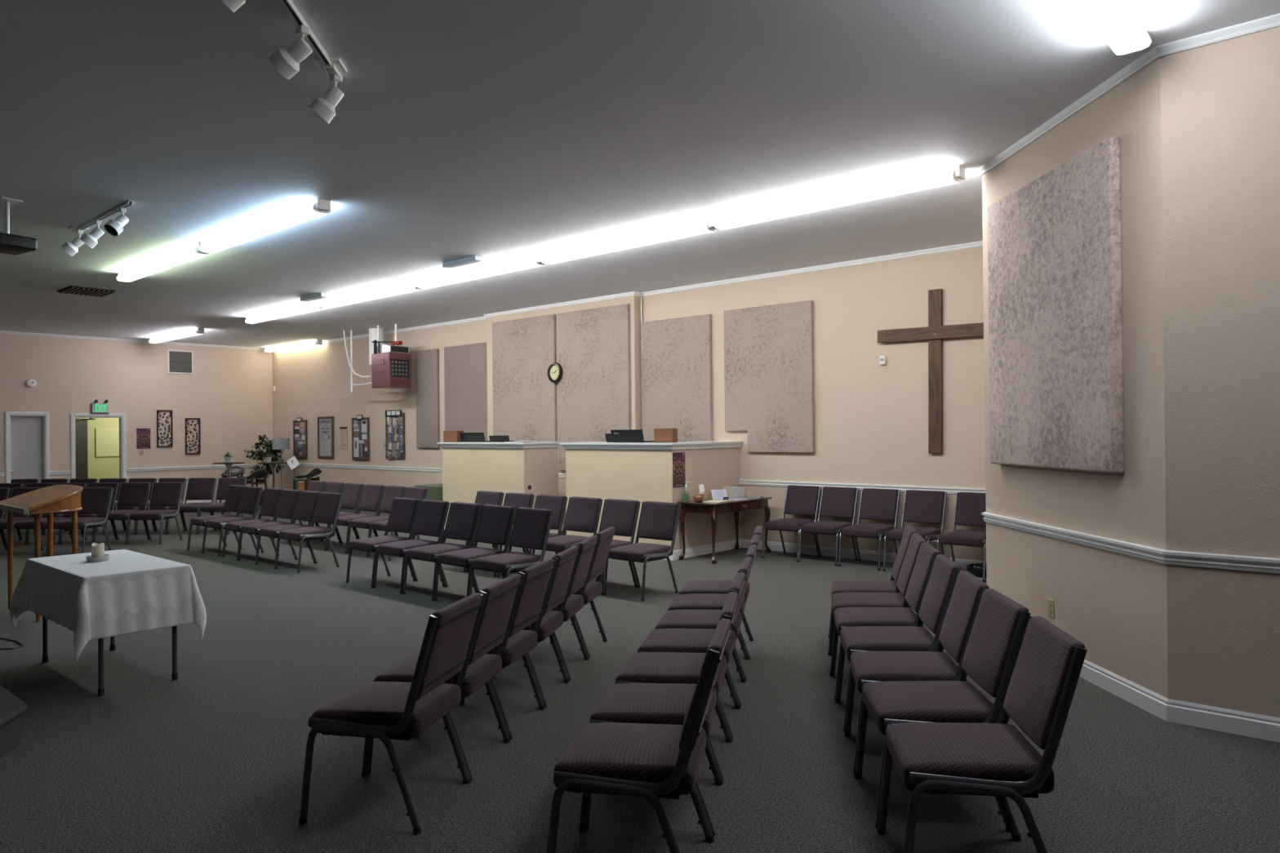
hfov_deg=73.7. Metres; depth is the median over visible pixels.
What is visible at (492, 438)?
laptop
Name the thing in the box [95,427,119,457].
notice board
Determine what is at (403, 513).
chair
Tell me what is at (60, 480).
chair
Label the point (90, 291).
ceiling vent
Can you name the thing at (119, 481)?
chair
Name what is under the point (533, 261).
fluorescent light
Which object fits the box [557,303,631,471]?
acoustic panel
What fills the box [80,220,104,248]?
track spotlight
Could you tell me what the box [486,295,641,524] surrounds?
wall
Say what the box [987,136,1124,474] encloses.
acoustic panel
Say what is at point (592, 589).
chair
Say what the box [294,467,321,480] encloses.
bar stool
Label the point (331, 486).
chair
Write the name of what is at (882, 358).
sensor
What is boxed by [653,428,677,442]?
box
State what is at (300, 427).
notice board
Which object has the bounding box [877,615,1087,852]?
chair
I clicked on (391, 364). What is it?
heater
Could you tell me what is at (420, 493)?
chair
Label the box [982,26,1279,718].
wall
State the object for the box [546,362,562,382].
wall clock
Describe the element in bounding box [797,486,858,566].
chair
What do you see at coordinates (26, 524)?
chair
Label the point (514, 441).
paper stack
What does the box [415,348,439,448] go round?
acoustic panel
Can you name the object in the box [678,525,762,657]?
chair
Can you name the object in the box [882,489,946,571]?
chair
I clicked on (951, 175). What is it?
fluorescent light
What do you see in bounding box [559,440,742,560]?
wall
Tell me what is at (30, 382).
smoke detector
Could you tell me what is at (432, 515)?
chair
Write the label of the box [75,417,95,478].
door
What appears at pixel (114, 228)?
track spotlight
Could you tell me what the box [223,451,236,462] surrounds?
potted fern
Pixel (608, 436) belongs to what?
laptop
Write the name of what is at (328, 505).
chair
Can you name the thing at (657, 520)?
chair
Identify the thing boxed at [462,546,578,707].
chair
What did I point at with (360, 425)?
notice board
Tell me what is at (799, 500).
chair
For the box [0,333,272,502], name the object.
wall
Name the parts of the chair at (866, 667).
leg, leg, seat, rail and post, rail and post, backrest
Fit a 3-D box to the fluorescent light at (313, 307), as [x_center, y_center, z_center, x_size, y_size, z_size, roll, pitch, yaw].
[-5.971,-1.900,14.322,2.640,0.110,0.176,-1,0,41]
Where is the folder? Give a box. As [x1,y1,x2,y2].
[702,499,730,502]
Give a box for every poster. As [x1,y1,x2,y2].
[136,427,151,448]
[671,451,685,488]
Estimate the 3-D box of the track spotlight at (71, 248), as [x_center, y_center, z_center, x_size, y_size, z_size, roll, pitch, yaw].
[-5.629,-1.821,8.477,0.210,0.258,0.132,-1,0,-10]
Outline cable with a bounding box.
[0,637,23,649]
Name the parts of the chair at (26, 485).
seat, leg, leg, backrest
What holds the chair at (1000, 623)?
on the floor
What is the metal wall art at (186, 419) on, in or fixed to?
attached to the wall at (230, 390)
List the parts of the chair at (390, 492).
leg, rail and post, seat, rail and post, backrest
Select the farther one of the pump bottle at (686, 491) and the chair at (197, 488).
the chair at (197, 488)
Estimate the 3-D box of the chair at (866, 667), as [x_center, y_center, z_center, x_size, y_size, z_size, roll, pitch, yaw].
[1.345,1.185,4.207,0.628,0.890,0.531,-1,0,9]
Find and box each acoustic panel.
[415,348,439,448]
[444,342,487,440]
[492,314,556,441]
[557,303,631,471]
[641,314,712,442]
[724,300,814,453]
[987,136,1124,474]
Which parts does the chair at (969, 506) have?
leg, rail and post, seat, backrest, leg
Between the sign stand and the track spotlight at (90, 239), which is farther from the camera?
the sign stand
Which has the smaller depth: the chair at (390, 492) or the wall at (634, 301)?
the chair at (390, 492)
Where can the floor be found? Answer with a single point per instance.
(210, 759)
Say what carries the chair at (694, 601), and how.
on the floor
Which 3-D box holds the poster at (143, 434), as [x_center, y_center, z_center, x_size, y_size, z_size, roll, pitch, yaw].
[-10.845,0.263,18.643,0.006,0.460,0.290,-1,0,41]
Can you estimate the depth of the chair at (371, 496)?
11.96 m
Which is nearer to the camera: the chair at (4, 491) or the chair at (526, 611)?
the chair at (526, 611)
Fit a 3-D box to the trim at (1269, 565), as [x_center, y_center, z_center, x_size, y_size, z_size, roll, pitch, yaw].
[-0.199,0.781,12.130,3.900,0.075,24.330,0,0,-36]
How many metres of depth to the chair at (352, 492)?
12.35 m
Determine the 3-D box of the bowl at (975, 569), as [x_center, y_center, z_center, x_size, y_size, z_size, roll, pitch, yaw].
[3.750,1.553,9.133,0.469,0.144,0.470,-1,0,-8]
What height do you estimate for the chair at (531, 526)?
0.890 m
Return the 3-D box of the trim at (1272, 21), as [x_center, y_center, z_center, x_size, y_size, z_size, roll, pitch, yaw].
[-4.898,-1.971,7.304,23.960,0.055,14.915,-1,0,41]
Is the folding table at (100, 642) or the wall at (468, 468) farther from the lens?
the wall at (468, 468)
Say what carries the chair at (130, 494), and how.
on the floor
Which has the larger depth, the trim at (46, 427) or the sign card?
the trim at (46, 427)
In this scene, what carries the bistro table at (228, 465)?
on the floor
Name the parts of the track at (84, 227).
junction plate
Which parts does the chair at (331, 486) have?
backrest, rail and post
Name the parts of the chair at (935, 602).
leg, leg, seat, rail and post, rail and post, backrest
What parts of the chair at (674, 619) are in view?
seat, leg, leg, backrest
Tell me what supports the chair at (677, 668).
on the floor
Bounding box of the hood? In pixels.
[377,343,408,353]
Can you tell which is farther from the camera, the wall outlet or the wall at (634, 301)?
the wall at (634, 301)
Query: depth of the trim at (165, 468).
19.07 m
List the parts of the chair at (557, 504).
seat, backrest, rail and post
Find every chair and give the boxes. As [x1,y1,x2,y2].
[0,483,23,540]
[0,483,55,544]
[0,487,10,550]
[0,487,43,550]
[10,479,39,487]
[13,511,71,555]
[26,482,87,544]
[40,478,68,534]
[43,478,97,534]
[53,487,114,553]
[59,482,119,544]
[93,482,151,544]
[96,478,127,534]
[105,478,157,534]
[126,482,183,544]
[135,478,186,534]
[166,477,217,534]
[186,484,245,550]
[197,477,247,534]
[201,485,262,556]
[222,487,283,560]
[237,488,301,564]
[255,490,320,567]
[273,480,326,543]
[274,492,343,573]
[298,592,483,835]
[306,481,344,546]
[306,483,364,550]
[326,484,384,553]
[346,485,405,556]
[346,497,420,587]
[367,486,429,560]
[368,573,521,781]
[373,499,449,594]
[402,502,482,600]
[422,558,555,740]
[433,504,515,600]
[440,490,504,572]
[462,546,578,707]
[466,492,534,577]
[468,506,553,595]
[493,535,597,680]
[497,494,567,577]
[532,496,602,554]
[546,617,731,852]
[568,498,640,595]
[573,526,615,658]
[586,591,737,836]
[603,501,680,601]
[615,572,745,781]
[637,556,752,739]
[654,544,757,706]
[667,534,759,679]
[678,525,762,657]
[761,484,821,561]
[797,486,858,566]
[827,524,917,652]
[827,533,926,674]
[829,542,941,699]
[835,554,962,732]
[837,488,900,570]
[844,570,989,773]
[854,588,1031,832]
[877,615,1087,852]
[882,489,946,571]
[936,492,986,582]
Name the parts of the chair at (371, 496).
leg, leg, seat, rail and post, rail and post, backrest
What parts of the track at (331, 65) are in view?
junction plate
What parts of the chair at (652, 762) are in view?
leg, leg, seat, rail and post, leg, leg, backrest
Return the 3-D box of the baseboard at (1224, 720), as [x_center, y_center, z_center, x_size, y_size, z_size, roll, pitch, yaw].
[4.133,1.543,5.041,2.610,0.120,7.361,-1,0,-13]
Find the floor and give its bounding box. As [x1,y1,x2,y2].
[0,502,1279,852]
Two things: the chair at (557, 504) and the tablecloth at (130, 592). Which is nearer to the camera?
the tablecloth at (130, 592)
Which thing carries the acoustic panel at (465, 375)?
attached to the wall at (871, 418)
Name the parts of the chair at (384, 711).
leg, leg, rail and post, leg, seat, backrest, leg, rail and post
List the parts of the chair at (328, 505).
leg, rail and post, leg, seat, rail and post, backrest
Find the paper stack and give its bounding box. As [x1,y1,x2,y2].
[504,440,537,442]
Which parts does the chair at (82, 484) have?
leg, seat, leg, backrest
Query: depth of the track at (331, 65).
4.58 m
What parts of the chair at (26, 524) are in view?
leg, seat, leg, backrest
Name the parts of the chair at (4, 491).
leg, backrest, rail and post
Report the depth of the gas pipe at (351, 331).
17.20 m
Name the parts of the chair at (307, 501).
leg, rail and post, seat, backrest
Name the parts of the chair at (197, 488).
leg, rail and post, leg, seat, leg, backrest, rail and post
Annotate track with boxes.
[67,200,133,233]
[280,0,346,81]
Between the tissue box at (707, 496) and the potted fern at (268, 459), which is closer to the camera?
the tissue box at (707, 496)
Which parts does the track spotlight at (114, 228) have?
lamp glass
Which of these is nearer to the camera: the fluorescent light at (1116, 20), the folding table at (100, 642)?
the fluorescent light at (1116, 20)
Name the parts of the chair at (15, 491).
leg, rail and post, seat, backrest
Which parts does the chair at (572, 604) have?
leg, seat, rail and post, leg, backrest, rail and post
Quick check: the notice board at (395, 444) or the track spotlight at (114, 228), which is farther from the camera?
the notice board at (395, 444)
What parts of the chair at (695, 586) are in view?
seat, leg, leg, backrest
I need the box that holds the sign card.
[711,488,727,499]
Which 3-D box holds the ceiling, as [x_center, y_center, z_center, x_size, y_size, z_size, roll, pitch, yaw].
[-4.820,-2.048,7.424,24.200,0.100,15.200,-1,0,41]
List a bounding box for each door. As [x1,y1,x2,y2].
[10,416,43,483]
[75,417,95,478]
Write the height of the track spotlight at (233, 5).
0.258 m
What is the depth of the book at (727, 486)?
11.23 m
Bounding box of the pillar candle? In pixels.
[91,542,104,557]
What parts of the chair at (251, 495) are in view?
leg, leg, rail and post, seat, rail and post, backrest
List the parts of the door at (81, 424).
closer arm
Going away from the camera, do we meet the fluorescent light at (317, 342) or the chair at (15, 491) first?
the chair at (15, 491)
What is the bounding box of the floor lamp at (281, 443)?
[271,436,289,488]
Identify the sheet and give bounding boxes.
[728,497,746,500]
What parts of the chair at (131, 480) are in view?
seat, leg, backrest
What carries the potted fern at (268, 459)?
on the bistro table at (273, 465)
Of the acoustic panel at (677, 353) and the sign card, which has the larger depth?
the acoustic panel at (677, 353)
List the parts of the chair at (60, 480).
backrest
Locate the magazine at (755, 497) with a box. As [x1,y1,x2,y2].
[744,496,763,498]
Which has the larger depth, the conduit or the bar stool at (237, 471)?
the bar stool at (237, 471)
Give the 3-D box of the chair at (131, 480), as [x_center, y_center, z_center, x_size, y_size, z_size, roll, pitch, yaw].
[-8.504,1.328,14.283,0.531,0.890,0.628,-1,0,4]
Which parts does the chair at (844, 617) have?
leg, leg, seat, rail and post, rail and post, backrest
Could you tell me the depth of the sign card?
10.90 m
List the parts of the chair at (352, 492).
seat, backrest, rail and post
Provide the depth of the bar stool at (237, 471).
19.02 m
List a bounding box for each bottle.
[683,481,689,502]
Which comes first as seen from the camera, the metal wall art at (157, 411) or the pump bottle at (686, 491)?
the pump bottle at (686, 491)
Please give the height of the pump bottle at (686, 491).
0.253 m
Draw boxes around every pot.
[224,456,231,462]
[264,457,271,462]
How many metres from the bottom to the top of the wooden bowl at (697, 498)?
0.094 m
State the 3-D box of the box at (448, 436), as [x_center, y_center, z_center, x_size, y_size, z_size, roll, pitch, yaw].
[-3.011,0.160,13.779,0.250,0.180,0.200,-1,0,21]
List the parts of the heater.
hanger rod, hanger rod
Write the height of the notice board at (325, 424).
0.930 m
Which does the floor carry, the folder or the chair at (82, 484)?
the chair at (82, 484)
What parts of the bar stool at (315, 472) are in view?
seat rail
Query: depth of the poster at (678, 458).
10.71 m
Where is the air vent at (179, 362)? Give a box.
[167,349,193,374]
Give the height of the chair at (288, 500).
0.890 m
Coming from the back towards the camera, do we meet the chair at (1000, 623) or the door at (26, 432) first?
the door at (26, 432)
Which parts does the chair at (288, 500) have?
leg, rail and post, seat, rail and post, backrest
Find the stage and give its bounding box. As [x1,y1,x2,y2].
[0,684,27,758]
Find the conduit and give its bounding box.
[342,330,369,377]
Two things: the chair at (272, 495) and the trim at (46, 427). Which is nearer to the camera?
the chair at (272, 495)
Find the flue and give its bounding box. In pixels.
[368,328,383,365]
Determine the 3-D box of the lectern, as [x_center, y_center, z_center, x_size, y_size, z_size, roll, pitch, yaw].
[-5.490,1.131,7.823,1.120,1.160,0.525,-1,0,41]
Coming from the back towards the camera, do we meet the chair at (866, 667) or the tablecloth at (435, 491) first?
the tablecloth at (435, 491)
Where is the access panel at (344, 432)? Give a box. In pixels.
[339,426,347,449]
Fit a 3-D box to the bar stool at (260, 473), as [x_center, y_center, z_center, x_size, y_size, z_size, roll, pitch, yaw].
[-7.877,1.327,17.449,0.410,0.907,0.460,-1,0,26]
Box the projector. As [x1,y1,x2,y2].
[0,196,36,255]
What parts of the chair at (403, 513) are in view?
leg, rail and post, leg, seat, rail and post, backrest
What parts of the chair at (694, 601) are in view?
seat, leg, leg, backrest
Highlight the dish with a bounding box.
[85,554,109,562]
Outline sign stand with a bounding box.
[286,455,299,479]
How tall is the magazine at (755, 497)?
0.010 m
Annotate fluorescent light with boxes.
[116,242,210,281]
[148,328,204,343]
[199,198,330,253]
[245,301,326,323]
[264,339,322,352]
[320,280,423,308]
[417,254,546,288]
[540,217,718,264]
[711,164,965,230]
[1075,0,1151,54]
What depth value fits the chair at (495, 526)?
8.30 m
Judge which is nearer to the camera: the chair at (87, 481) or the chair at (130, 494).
the chair at (130, 494)
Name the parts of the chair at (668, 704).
leg, seat, rail and post, leg, leg, backrest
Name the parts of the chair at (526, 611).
leg, seat, rail and post, backrest, leg, rail and post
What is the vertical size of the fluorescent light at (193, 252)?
0.110 m
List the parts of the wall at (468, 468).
panel, baseboard, panel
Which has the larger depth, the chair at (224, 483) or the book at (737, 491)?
the chair at (224, 483)
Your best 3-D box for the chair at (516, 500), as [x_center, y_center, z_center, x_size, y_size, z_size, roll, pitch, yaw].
[-1.614,1.240,9.928,0.531,0.890,0.628,-1,0,41]
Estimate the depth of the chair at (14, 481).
14.68 m
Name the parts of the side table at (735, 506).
leg, leg, leg, drawer, leg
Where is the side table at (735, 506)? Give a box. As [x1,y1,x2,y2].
[676,495,771,564]
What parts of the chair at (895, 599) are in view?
leg, seat, rail and post, rail and post, backrest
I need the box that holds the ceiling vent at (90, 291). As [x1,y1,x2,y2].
[57,285,115,297]
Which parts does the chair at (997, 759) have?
leg, leg, rail and post, seat, rail and post, leg, leg, backrest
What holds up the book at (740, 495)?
on the side table at (735, 506)
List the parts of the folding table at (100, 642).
leg, leg, leg, leg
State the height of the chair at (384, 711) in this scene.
0.890 m
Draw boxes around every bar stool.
[219,466,244,502]
[240,469,268,515]
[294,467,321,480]
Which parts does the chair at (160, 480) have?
leg, seat, leg, backrest, rail and post, leg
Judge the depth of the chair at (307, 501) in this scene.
10.69 m
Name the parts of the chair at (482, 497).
backrest, rail and post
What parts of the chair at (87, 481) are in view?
backrest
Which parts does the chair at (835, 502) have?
leg, rail and post, seat, leg, backrest, rail and post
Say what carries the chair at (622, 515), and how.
on the floor
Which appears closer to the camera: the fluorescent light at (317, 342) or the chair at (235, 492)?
the chair at (235, 492)
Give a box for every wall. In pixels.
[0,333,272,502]
[75,417,119,502]
[271,246,986,561]
[437,441,559,533]
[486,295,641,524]
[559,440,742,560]
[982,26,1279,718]
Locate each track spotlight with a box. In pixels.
[61,229,84,256]
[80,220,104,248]
[103,207,128,236]
[222,0,245,13]
[269,24,312,79]
[308,74,344,124]
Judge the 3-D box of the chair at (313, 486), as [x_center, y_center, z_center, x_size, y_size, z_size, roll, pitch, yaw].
[-5.165,1.289,12.970,0.531,0.890,0.628,-1,0,41]
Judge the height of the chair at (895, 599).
0.890 m
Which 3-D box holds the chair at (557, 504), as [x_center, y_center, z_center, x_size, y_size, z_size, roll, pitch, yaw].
[-1.197,1.234,9.562,0.531,0.890,0.628,-1,0,41]
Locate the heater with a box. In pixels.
[369,324,411,388]
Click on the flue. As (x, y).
(372, 331)
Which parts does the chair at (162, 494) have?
leg, rail and post, leg, seat, leg, backrest, rail and post, leg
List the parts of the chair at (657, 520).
leg, rail and post, seat, leg, backrest, rail and post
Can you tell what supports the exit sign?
attached to the wall at (230, 390)
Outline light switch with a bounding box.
[139,449,143,455]
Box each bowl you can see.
[693,494,704,502]
[966,562,986,582]
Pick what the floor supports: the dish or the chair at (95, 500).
the chair at (95, 500)
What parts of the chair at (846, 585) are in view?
leg, seat, backrest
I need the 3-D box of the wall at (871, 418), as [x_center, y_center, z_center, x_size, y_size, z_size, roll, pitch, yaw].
[-2.091,-0.141,14.867,18.150,3.700,0.140,-1,0,41]
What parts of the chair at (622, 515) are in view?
rail and post, seat, leg, backrest, rail and post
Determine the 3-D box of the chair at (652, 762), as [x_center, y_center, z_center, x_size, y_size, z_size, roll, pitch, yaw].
[0.012,1.193,3.155,0.628,0.890,0.531,-1,0,11]
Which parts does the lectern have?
leg, leg, leg, bead moulding, leg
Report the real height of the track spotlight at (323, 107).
0.270 m
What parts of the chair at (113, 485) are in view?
leg, seat, leg, backrest, rail and post, leg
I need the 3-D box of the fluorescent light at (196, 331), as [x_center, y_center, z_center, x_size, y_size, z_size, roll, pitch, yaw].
[-9.503,-1.851,17.468,2.540,0.110,0.176,-1,0,41]
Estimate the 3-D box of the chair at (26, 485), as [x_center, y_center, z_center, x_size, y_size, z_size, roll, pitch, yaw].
[-9.449,1.332,13.130,0.531,0.890,0.628,-1,0,4]
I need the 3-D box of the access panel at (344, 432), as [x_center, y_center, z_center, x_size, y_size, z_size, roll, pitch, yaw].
[-6.463,0.257,18.605,0.300,0.485,0.020,-1,0,41]
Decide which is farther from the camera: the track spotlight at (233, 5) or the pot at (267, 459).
the pot at (267, 459)
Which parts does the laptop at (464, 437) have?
screen lid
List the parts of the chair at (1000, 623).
leg, leg, rail and post, seat, rail and post, backrest, leg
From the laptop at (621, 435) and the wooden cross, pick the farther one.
the laptop at (621, 435)
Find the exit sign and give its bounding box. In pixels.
[91,400,108,413]
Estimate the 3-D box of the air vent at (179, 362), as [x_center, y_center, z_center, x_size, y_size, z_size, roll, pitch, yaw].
[-10.349,-1.450,19.225,0.020,0.530,0.540,-1,0,41]
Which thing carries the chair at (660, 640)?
on the floor
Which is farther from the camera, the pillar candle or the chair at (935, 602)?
the pillar candle
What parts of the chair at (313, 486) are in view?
backrest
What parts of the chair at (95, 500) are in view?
seat, leg, backrest, rail and post, leg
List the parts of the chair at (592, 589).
leg, seat, rail and post, leg, backrest, rail and post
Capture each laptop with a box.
[459,432,490,442]
[488,435,514,442]
[604,433,613,442]
[610,429,653,442]
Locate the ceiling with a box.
[0,0,1279,347]
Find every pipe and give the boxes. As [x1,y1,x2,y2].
[350,329,371,391]
[640,292,642,429]
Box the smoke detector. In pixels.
[26,378,35,386]
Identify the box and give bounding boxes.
[300,293,328,302]
[442,255,483,268]
[443,431,463,442]
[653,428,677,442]
[693,484,711,501]
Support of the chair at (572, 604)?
on the floor
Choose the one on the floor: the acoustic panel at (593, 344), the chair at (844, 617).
the chair at (844, 617)
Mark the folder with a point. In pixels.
(712, 500)
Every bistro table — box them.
[212,462,244,477]
[257,462,287,488]
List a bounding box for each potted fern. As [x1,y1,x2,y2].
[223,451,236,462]
[257,453,271,462]
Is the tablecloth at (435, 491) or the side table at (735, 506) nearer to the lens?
the side table at (735, 506)
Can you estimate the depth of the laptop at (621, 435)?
11.23 m
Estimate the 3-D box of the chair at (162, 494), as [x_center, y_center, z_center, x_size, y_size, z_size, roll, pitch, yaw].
[-7.349,1.310,12.974,0.531,0.890,0.628,-1,0,4]
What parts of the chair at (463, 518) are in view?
leg, rail and post, leg, seat, rail and post, backrest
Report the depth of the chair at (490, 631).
4.14 m
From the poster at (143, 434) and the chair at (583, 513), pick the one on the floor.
the chair at (583, 513)
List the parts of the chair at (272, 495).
leg, leg, seat, rail and post, backrest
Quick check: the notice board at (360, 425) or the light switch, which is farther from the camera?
the light switch
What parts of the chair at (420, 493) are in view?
leg, seat, backrest, rail and post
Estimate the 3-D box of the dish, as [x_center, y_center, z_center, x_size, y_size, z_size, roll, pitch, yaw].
[-3.759,0.914,5.918,0.139,0.036,0.139,-1,0,41]
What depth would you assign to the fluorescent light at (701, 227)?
9.08 m
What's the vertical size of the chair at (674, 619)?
0.890 m
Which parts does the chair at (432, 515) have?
leg, rail and post, leg, seat, rail and post, backrest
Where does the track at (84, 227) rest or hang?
attached to the ceiling
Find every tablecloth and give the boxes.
[9,549,206,663]
[413,483,443,501]
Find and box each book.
[722,485,744,488]
[726,490,744,493]
[727,494,744,497]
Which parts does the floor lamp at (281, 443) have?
lamp shade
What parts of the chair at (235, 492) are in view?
leg, seat, rail and post, rail and post, backrest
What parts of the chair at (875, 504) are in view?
leg, rail and post, seat, backrest, leg, rail and post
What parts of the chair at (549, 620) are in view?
leg, seat, rail and post, leg, backrest, rail and post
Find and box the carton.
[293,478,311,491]
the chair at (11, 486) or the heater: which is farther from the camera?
the heater
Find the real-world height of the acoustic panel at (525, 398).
2.550 m
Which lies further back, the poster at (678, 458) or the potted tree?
the potted tree
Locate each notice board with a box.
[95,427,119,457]
[293,417,307,458]
[317,416,333,458]
[351,414,369,460]
[385,409,405,459]
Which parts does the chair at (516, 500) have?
backrest, rail and post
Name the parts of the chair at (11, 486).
backrest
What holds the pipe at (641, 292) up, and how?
attached to the wall at (871, 418)
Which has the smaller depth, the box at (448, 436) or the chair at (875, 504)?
the chair at (875, 504)
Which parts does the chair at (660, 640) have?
seat, rail and post, leg, leg, backrest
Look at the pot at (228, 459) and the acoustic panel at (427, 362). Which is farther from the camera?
the pot at (228, 459)
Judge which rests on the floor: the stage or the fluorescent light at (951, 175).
the stage
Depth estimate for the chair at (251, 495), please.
11.72 m
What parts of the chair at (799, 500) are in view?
leg, rail and post, seat, leg, backrest, rail and post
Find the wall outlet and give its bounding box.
[1048,598,1053,617]
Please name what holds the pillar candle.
in the dish
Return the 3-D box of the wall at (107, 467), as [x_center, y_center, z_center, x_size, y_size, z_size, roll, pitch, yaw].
[-13.345,0.542,19.723,0.100,2.600,4.800,-1,0,41]
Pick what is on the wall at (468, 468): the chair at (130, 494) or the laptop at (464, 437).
the laptop at (464, 437)
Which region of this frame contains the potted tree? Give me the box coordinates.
[244,433,286,505]
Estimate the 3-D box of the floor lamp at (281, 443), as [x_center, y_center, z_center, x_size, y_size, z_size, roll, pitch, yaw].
[-8.188,1.011,19.479,0.379,1.560,0.379,-1,0,41]
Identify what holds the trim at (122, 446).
attached to the wall at (230, 390)
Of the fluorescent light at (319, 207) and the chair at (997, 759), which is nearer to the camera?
the chair at (997, 759)
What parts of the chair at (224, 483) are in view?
leg, rail and post, seat, backrest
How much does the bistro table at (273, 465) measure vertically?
1.022 m
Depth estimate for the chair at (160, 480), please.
14.42 m
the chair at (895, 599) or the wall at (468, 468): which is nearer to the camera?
the chair at (895, 599)
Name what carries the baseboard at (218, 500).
attached to the wall at (230, 390)
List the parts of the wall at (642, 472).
panel, baseboard, panel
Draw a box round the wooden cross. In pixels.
[877,288,983,453]
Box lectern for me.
[0,484,83,622]
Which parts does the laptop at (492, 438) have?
screen lid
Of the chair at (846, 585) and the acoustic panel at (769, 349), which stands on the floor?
the chair at (846, 585)
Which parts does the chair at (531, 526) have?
leg, rail and post, seat, leg, rail and post, backrest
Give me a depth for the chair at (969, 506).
9.44 m
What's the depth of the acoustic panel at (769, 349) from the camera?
11.33 m
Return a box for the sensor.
[880,355,885,364]
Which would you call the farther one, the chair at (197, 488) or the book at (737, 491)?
the chair at (197, 488)
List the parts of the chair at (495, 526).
leg, rail and post, leg, seat, rail and post, backrest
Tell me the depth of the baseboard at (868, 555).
10.79 m
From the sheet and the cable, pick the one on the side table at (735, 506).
the sheet
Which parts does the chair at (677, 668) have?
seat, rail and post, leg, leg, backrest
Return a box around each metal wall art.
[156,409,173,447]
[185,417,200,454]
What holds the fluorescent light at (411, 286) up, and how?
attached to the ceiling
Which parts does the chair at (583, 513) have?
rail and post, seat, rail and post, backrest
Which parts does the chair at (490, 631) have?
leg, rail and post, seat, leg, backrest, leg, rail and post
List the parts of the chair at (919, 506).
leg, rail and post, seat, backrest, leg, rail and post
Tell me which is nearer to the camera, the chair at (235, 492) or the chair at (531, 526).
the chair at (531, 526)
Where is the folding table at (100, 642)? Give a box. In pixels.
[42,616,177,696]
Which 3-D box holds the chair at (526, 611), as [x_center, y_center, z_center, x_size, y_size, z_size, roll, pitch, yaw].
[-0.845,1.209,4.786,0.628,0.890,0.531,-1,0,13]
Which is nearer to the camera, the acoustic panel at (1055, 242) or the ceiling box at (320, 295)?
the acoustic panel at (1055, 242)
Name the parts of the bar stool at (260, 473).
leg, seat rail, leg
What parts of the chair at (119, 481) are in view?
backrest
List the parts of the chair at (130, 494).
leg, rail and post, leg, seat, leg, backrest, rail and post, leg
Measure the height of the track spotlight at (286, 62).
0.246 m
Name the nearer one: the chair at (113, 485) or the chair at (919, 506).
the chair at (919, 506)
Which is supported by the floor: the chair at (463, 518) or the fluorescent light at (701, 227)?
the chair at (463, 518)
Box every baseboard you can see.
[180,499,225,503]
[560,524,986,570]
[1079,659,1279,742]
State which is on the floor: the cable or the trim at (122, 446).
the cable
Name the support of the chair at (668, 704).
on the floor
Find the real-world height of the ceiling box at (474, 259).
0.055 m
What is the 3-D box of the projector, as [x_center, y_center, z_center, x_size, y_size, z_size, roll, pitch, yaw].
[-5.572,-1.771,7.501,0.400,0.440,0.320,-1,0,31]
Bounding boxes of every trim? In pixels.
[0,13,1279,350]
[0,463,266,476]
[4,411,49,483]
[70,413,126,479]
[280,462,1279,573]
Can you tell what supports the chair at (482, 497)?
on the floor

